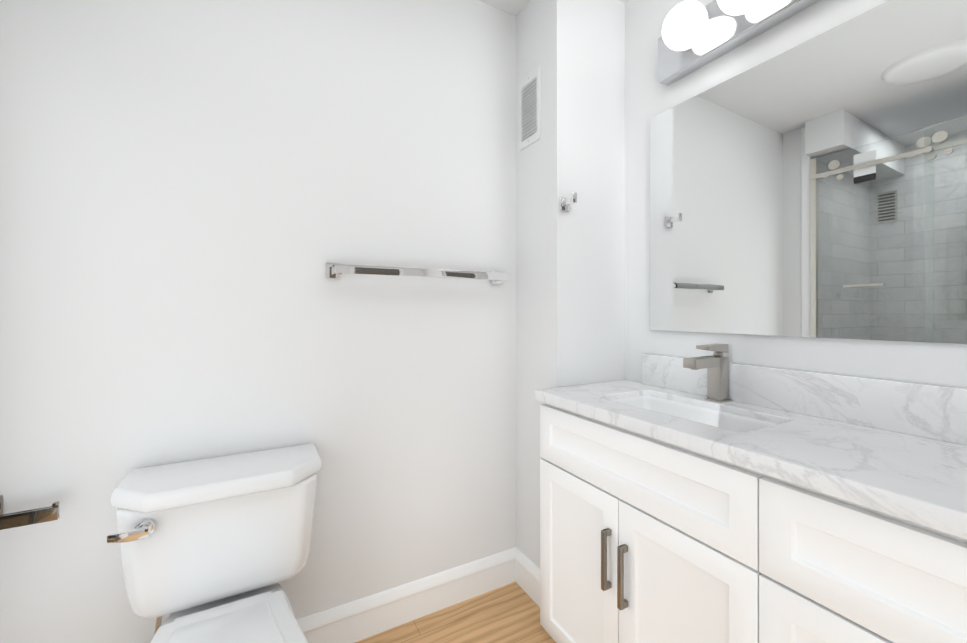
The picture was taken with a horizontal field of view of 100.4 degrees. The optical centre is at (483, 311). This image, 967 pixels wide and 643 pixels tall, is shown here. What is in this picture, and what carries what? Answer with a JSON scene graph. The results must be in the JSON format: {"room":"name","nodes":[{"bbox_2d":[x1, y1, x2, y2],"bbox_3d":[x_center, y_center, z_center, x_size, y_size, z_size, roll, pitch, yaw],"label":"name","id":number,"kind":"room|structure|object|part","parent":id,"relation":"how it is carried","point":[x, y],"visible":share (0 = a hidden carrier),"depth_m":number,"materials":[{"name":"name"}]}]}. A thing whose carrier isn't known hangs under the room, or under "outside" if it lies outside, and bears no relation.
{"room":"bathroom","nodes":[
{"label":"bathroom","id":0,"kind":"room"},
{"bbox_2d":[0,0,515,642],"bbox_3d":[-0.405,-0.060,1.481,2.091,2.400,0.100,0,0,-29],"label":"wall","id":1,"kind":"structure","parent":0,"point":[196,196],"depth_m":1.26,"materials":[{"name":"white paint"}]},
{"bbox_2d":[0,495,58,529],"bbox_3d":[-1.137,0.482,0.978,0.178,0.056,0.082,0,0,-29],"label":"toilet paper holder","id":2,"kind":"object","parent":1,"relation":"attached to","point":[27,517],"visible":1,"depth_m":0.96,"materials":[{"name":"silver metal"}]},
{"bbox_2d":[296,547,515,642],"bbox_3d":[-0.576,1.072,1.319,1.638,0.136,0.018,0,0,-29],"label":"baseboard","id":3,"kind":"structure","parent":1,"relation":"attached to","point":[364,617],"depth_m":1.48,"materials":[{"name":"white paint"}]},
{"bbox_2d":[326,262,507,284],"bbox_3d":[-0.208,-0.138,1.482,0.690,0.052,0.084,0,0,-29],"label":"towel rail","id":4,"kind":"object","parent":1,"relation":"attached to","point":[336,270],"visible":1,"depth_m":1.41,"materials":[{"name":"silver metal"}]},
{"bbox_2d":[355,581,555,642],"bbox_3d":[-0.289,1.169,0.062,3.241,0.060,2.700,0,0,-29],"label":"floor","id":5,"kind":"structure","parent":0,"point":[509,613],"depth_m":1.47,"materials":[{"name":"brown wood"}]},
{"bbox_2d":[107,443,321,642],"bbox_3d":[-0.591,0.786,0.900,0.484,0.708,0.739,0,0,-29],"label":"toilet","id":6,"kind":"object","parent":5,"relation":"on","point":[215,550],"visible":1,"depth_m":1.03,"materials":[{"name":"white ceramic"}]},
{"bbox_3d":[-0.816,0.516,0.936,0.082,0.040,0.038,0,0,-29],"label":"flush lever","id":7,"kind":"part","parent":6,"relation":"part of","materials":[{"name":"silver metal"}]},
{"bbox_3d":[-0.709,0.454,1.118,0.484,0.044,0.234,0,0,-29],"label":"tank lid","id":8,"kind":"part","parent":6,"relation":"part of","materials":[{"name":"white ceramic"}]},
{"bbox_3d":[-0.714,0.622,1.127,0.453,0.292,0.201,0,0,-29],"label":"tank","id":9,"kind":"part","parent":6,"relation":"part of","materials":[{"name":"white ceramic"}]},
{"bbox_3d":[-0.586,0.962,0.891,0.337,0.356,0.690,0,0,-29],"label":"bowl","id":10,"kind":"part","parent":6,"relation":"part of","materials":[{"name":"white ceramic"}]},
{"bbox_3d":[-0.542,0.764,0.810,0.378,0.038,0.535,0,0,-29],"label":"seat lid","id":11,"kind":"part","parent":6,"relation":"part of","materials":[{"name":"white plastic"}]},
{"bbox_2d":[535,343,966,642],"bbox_3d":[0.674,0.621,0.988,0.463,1.038,1.245,0,0,-29],"label":"bathroom vanity","id":12,"kind":"object","parent":5,"relation":"on","point":[717,497],"visible":1,"depth_m":0.90,"materials":[{"name":"white paint"}]},
{"bbox_2d":[535,380,966,539],"bbox_3d":[0.678,0.296,0.990,0.452,0.036,1.245,0,0,-29],"label":"countertop","id":13,"kind":"structure","parent":12,"relation":"on","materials":[{"name":"stone"}]},
{"bbox_2d":[613,396,775,431],"bbox_3d":[0.584,0.381,1.178,0.286,0.165,0.505,0,0,-29],"label":"sink","id":14,"kind":"object","parent":13,"relation":"in","point":[705,413],"depth_m":1.24,"materials":[{"name":"white ceramic"}]},
{"bbox_2d":[683,343,730,402],"bbox_3d":[0.682,0.190,1.231,0.167,0.176,0.054,0,0,-29],"label":"faucet","id":15,"kind":"object","parent":13,"relation":"on","point":[717,365],"depth_m":1.24,"materials":[{"name":"grey metal"}]},
{"bbox_2d":[642,353,966,444],"bbox_3d":[0.891,0.220,1.051,0.020,0.116,1.148,0,0,-29],"label":"backsplash","id":16,"kind":"structure","parent":12,"relation":"on","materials":[{"name":"stone"}]},
{"bbox_2d":[478,0,628,15],"bbox_3d":[-0.289,-1.301,0.065,3.241,0.080,2.700,0,0,-29],"label":"ceiling","id":17,"kind":"structure","parent":0,"point":[514,7],"depth_m":1.65,"materials":[{"name":"white paint"}]},
{"bbox_2d":[516,0,624,568],"bbox_3d":[0.360,-0.059,1.684,0.353,2.400,0.272,0,0,-29],"label":"chase","id":18,"kind":"object","parent":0,"point":[570,297],"visible":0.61,"depth_m":1.57,"materials":[{"name":"white paint"}]},
{"bbox_2d":[515,547,539,606],"bbox_3d":[0.197,1.073,1.594,0.018,0.136,0.271,0,0,-29],"label":"baseboard","id":19,"kind":"structure","parent":18,"relation":"attached to","point":[527,574],"depth_m":1.62,"materials":[{"name":"white paint"}]},
{"bbox_2d":[519,66,540,150],"bbox_3d":[0.184,-0.815,1.630,0.014,0.288,0.147,0,0,-29],"label":"air vent grille","id":20,"kind":"object","parent":18,"relation":"attached to","point":[529,109],"visible":1,"depth_m":1.62,"materials":[{"name":"white plastic"}]},
{"bbox_2d":[560,192,576,211],"bbox_3d":[0.314,-0.399,1.470,0.046,0.053,0.060,0,0,-29],"label":"robe hook","id":21,"kind":"object","parent":18,"relation":"attached to","point":[565,203],"visible":1,"depth_m":1.48,"materials":[{"name":"silver metal"}]},
{"bbox_2d":[625,0,966,387],"bbox_3d":[1.115,-0.060,0.769,0.100,2.400,2.600,0,0,-29],"label":"wall","id":22,"kind":"structure","parent":0,"point":[648,95],"depth_m":1.34,"materials":[{"name":"white paint"}]},
{"bbox_2d":[658,0,820,85],"bbox_3d":[0.786,-0.902,1.070,0.190,0.160,0.820,0,0,-29],"label":"sconce","id":23,"kind":"object","parent":22,"relation":"attached to","point":[696,35],"visible":1,"depth_m":1.24,"materials":[{"name":"white glass"}]},
{"bbox_2d":[650,0,966,344],"bbox_3d":[0.927,-0.330,0.994,0.006,0.800,1.214,0,0,-29],"label":"mirror","id":24,"kind":"object","parent":22,"relation":"attached to","point":[815,187],"visible":0.86,"depth_m":1.04,"materials":[{"name":"silver mirror"}]}
]}

